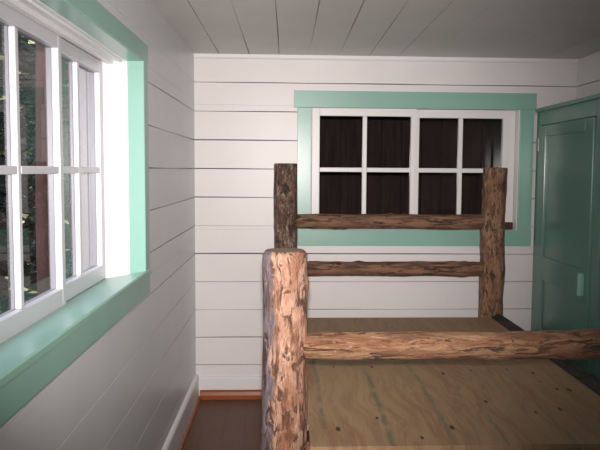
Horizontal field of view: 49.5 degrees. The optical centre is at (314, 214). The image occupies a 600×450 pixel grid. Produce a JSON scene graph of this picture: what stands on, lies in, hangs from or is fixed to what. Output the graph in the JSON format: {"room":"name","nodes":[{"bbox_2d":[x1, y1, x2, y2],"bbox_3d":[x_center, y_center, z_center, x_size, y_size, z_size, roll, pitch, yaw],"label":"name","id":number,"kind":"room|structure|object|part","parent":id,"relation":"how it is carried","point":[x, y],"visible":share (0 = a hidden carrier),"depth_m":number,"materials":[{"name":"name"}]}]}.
{"room":"cabin bedroom","nodes":[
{"label":"cabin bedroom","id":0,"kind":"room"},
{"bbox_2d":[0,0,195,449],"bbox_3d":[-0.756,0.278,1.592,0.160,2.275,5.400,0,4,-2],"label":"wall","id":1,"kind":"structure","parent":0,"point":[128,389],"depth_m":2.95,"materials":[{"name":"white paint"}]},
{"bbox_2d":[0,0,151,426],"bbox_3d":[-0.825,-0.130,1.932,0.316,1.053,1.695,0,4,-2],"label":"window","id":2,"kind":"structure","parent":1,"relation":"in","point":[42,335],"depth_m":2.21,"materials":[{"name":"green paint"}]},
{"bbox_3d":[-0.823,-0.111,1.661,0.023,0.894,0.991,0,4,-2],"label":"sash","id":3,"kind":"part","parent":2,"relation":"part of","materials":[{"name":"white paint"}]},
{"bbox_3d":[-0.916,-0.127,1.926,0.134,0.975,1.595,0,4,-2],"label":"frame","id":4,"kind":"part","parent":2,"relation":"part of","materials":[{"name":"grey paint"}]},
{"bbox_3d":[-0.761,0.313,1.965,0.182,0.053,1.695,0,4,-2],"label":"sill","id":5,"kind":"part","parent":2,"relation":"part of","materials":[{"name":"green paint"}]},
{"bbox_3d":[-0.872,-0.163,2.422,0.023,0.892,0.533,0,4,-2],"label":"sash","id":6,"kind":"part","parent":2,"relation":"part of","materials":[{"name":"white paint"}]},
{"bbox_3d":[-0.677,-0.618,1.902,0.019,0.074,1.687,0,4,-2],"label":"casing","id":7,"kind":"part","parent":2,"relation":"part of","materials":[{"name":"green paint"}]},
{"bbox_3d":[-0.716,-0.200,2.736,0.017,0.879,0.076,0,4,-2],"label":"casing","id":8,"kind":"part","parent":2,"relation":"part of","materials":[{"name":"green paint"}]},
{"bbox_2d":[162,374,198,449],"bbox_3d":[-0.674,1.330,1.669,0.025,0.166,5.400,0,4,-2],"label":"baseboard","id":9,"kind":"structure","parent":1,"relation":"attached to","point":[174,438],"depth_m":3.70,"materials":[{"name":"white paint"}]},
{"bbox_2d":[178,396,200,449],"bbox_3d":[-0.653,1.405,1.666,0.018,0.018,5.382,0,4,-2],"label":"trim","id":10,"kind":"structure","parent":1,"relation":"attached to","point":[192,417],"depth_m":3.87,"materials":[{"name":"brown wood"}]},
{"bbox_2d":[183,399,308,449],"bbox_3d":[0.580,1.478,1.738,2.831,0.120,5.710,0,4,-2],"label":"floor","id":11,"kind":"structure","parent":0,"point":[217,424],"depth_m":3.88,"materials":[{"name":"brown wood"}]},
{"bbox_2d":[260,163,599,449],"bbox_3d":[0.526,0.529,3.201,1.516,1.570,2.069,0,4,-2],"label":"bed","id":12,"kind":"object","parent":11,"relation":"on","point":[485,381],"visible":1,"depth_m":2.49,"materials":[{"name":"brown wood"}]},
{"bbox_3d":[-0.106,0.746,2.255,0.165,1.258,0.168,0,4,-2],"label":"post","id":13,"kind":"part","parent":12,"relation":"part of","materials":[{"name":"brown wood"}]},
{"bbox_3d":[-0.188,0.460,4.120,0.156,1.570,0.162,0,4,-2],"label":"post","id":14,"kind":"part","parent":12,"relation":"part of","materials":[{"name":"brown wood"}]},
{"bbox_3d":[0.478,0.039,4.120,1.250,0.107,0.103,0,4,-2],"label":"headboard rail","id":15,"kind":"part","parent":12,"relation":"part of","materials":[{"name":"brown wood"}]},
{"bbox_3d":[0.476,0.343,4.143,1.250,0.105,0.105,0,4,-2],"label":"headboard rail","id":16,"kind":"part","parent":12,"relation":"part of","materials":[{"name":"brown wood"}]},
{"bbox_3d":[0.575,0.451,2.264,1.270,0.107,0.111,0,4,-2],"label":"footboard rail","id":17,"kind":"part","parent":12,"relation":"part of","materials":[{"name":"brown wood"}]},
{"bbox_3d":[0.572,0.836,2.290,1.270,0.104,0.101,0,4,-2],"label":"footboard rail","id":18,"kind":"part","parent":12,"relation":"part of","materials":[{"name":"brown wood"}]},
{"bbox_3d":[1.133,0.475,4.173,0.174,1.552,0.175,0,4,-2],"label":"post","id":19,"kind":"part","parent":12,"relation":"part of","materials":[{"name":"brown wood"}]},
{"bbox_3d":[1.199,0.737,3.253,0.114,0.113,1.800,0,4,-2],"label":"rail","id":20,"kind":"part","parent":12,"relation":"part of","materials":[{"name":"brown wood"}]},
{"bbox_2d":[531,93,599,379],"bbox_3d":[1.601,0.300,3.911,0.310,1.943,0.939,0,4,-2],"label":"wardrobe","id":21,"kind":"object","parent":11,"relation":"on","point":[566,243],"visible":0.6,"depth_m":3.82,"materials":[{"name":"green paint"}]},
{"bbox_3d":[1.489,0.744,3.958,0.007,0.620,0.560,0,4,-2],"label":"panel","id":22,"kind":"part","parent":21,"relation":"part of","materials":[{"name":"green paint"}]},
{"bbox_3d":[1.495,-0.099,3.900,0.007,0.780,0.560,0,4,-2],"label":"panel","id":23,"kind":"part","parent":21,"relation":"part of","materials":[{"name":"green paint"}]},
{"bbox_3d":[1.474,0.387,3.610,0.031,0.126,0.028,0,4,-2],"label":"handle","id":24,"kind":"part","parent":21,"relation":"part of","materials":[{"name":"green paint"}]},
{"bbox_2d":[151,0,599,58],"bbox_3d":[0.561,-0.917,1.571,2.917,0.130,5.710,0,4,-2],"label":"ceiling","id":25,"kind":"structure","parent":0,"point":[544,29],"depth_m":3.38,"materials":[{"name":"paint"}]},
{"bbox_2d":[192,58,578,375],"bbox_3d":[0.470,0.091,4.421,2.831,2.275,0.160,0,4,-2],"label":"wall","id":26,"kind":"structure","parent":0,"point":[245,113],"depth_m":4.31,"materials":[{"name":"white paint"}]},
{"bbox_2d":[199,376,261,395],"bbox_3d":[0.345,1.159,4.402,2.244,0.145,0.021,0,4,-2],"label":"baseboard","id":27,"kind":"structure","parent":26,"relation":"attached to","point":[205,382],"depth_m":4.35,"materials":[{"name":"white paint"}]},
{"bbox_2d":[200,389,261,399],"bbox_3d":[0.349,1.204,4.382,2.236,0.058,0.026,0,4,-2],"label":"trim","id":28,"kind":"structure","parent":26,"relation":"attached to","point":[204,394],"depth_m":4.33,"materials":[{"name":"brown wood"}]},
{"bbox_2d":[194,53,578,63],"bbox_3d":[0.481,-1.024,4.258,2.531,0.029,0.016,0,4,-2],"label":"trim","id":29,"kind":"structure","parent":26,"relation":"attached to","point":[196,55],"depth_m":4.25,"materials":[{"name":"white paint"}]},
{"bbox_2d":[294,90,536,245],"bbox_3d":[0.659,-0.306,4.384,1.606,1.018,0.174,0,4,-2],"label":"window","id":30,"kind":"structure","parent":26,"relation":"in","point":[516,110],"depth_m":4.32,"materials":[{"name":"green paint"}]},
{"bbox_3d":[-0.073,-0.301,4.282,0.090,0.808,0.019,0,4,-2],"label":"casing","id":31,"kind":"part","parent":30,"relation":"part of","materials":[{"name":"green paint"}]},
{"bbox_3d":[0.325,-0.309,4.347,0.696,0.800,0.036,0,4,-2],"label":"sash","id":32,"kind":"part","parent":30,"relation":"part of","materials":[{"name":"white paint"}]},
{"bbox_3d":[0.666,0.153,4.344,1.570,0.108,0.020,0,4,-2],"label":"casing","id":33,"kind":"part","parent":30,"relation":"part of","materials":[{"name":"green paint"}]},
{"bbox_3d":[0.665,-0.755,4.279,1.606,0.108,0.025,0,4,-2],"label":"casing","id":34,"kind":"part","parent":30,"relation":"part of","materials":[{"name":"green paint"}]},
{"bbox_3d":[1.005,-0.309,4.414,0.692,0.800,0.036,0,4,-2],"label":"sash","id":35,"kind":"part","parent":30,"relation":"part of","materials":[{"name":"white paint"}]},
{"bbox_2d":[505,222,512,229],"bbox_3d":[1.301,0.074,4.378,0.053,0.050,0.030,0,4,-2],"label":"block","id":36,"kind":"object","parent":30,"relation":"on","point":[508,225],"visible":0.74,"depth_m":4.36,"materials":[{"name":"brown wood"}]},
{"bbox_3d":[1.406,-0.295,4.345,0.091,0.808,0.019,0,4,-2],"label":"casing","id":37,"kind":"part","parent":30,"relation":"part of","materials":[{"name":"green paint"}]},
{"bbox_2d":[319,116,501,214],"bbox_3d":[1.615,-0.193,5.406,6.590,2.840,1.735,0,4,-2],"label":"window panes","id":38,"kind":"structure","parent":0,"point":[388,138],"depth_m":6.12,"materials":[{"name":"glass"}]},
{"bbox_2d":[576,51,599,98],"bbox_3d":[1.927,0.289,1.708,0.150,2.275,5.400,0,4,-2],"label":"wall","id":39,"kind":"structure","parent":0,"point":[588,70],"depth_m":4.16,"materials":[{"name":"white paint"}]},
{"label":"outside","id":40,"kind":"structure","parent":0,"visible":0},
{"bbox_2d":[0,25,72,310],"bbox_3d":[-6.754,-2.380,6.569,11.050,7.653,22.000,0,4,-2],"label":"tree","id":41,"kind":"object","parent":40,"point":[33,285],"depth_m":8.29,"materials":[{"name":"plant"}]},
{"bbox_2d":[0,27,36,314],"bbox_3d":[-3.205,-1.696,6.298,1.530,6.530,1.462,0,4,-2],"label":"spruce","id":42,"kind":"object","parent":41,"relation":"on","point":[28,138],"visible":0.36,"depth_m":6.46,"materials":[{"name":"green plant"}]},
{"bbox_2d":[0,26,72,276],"bbox_3d":[-3.223,-2.090,8.362,1.654,7.030,1.824,0,4,-2],"label":"spruce","id":43,"kind":"object","parent":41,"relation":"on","point":[65,64],"visible":0.09,"depth_m":8.29,"materials":[{"name":"green plant"}]},
{"bbox_2d":[35,43,50,295],"bbox_3d":[-2.030,-1.833,4.776,1.744,7.030,1.609,-3,6,-44],"label":"pine","id":44,"kind":"object","parent":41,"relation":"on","point":[41,136],"visible":0.39,"depth_m":4.86,"materials":[{"name":"plant"}]}
]}

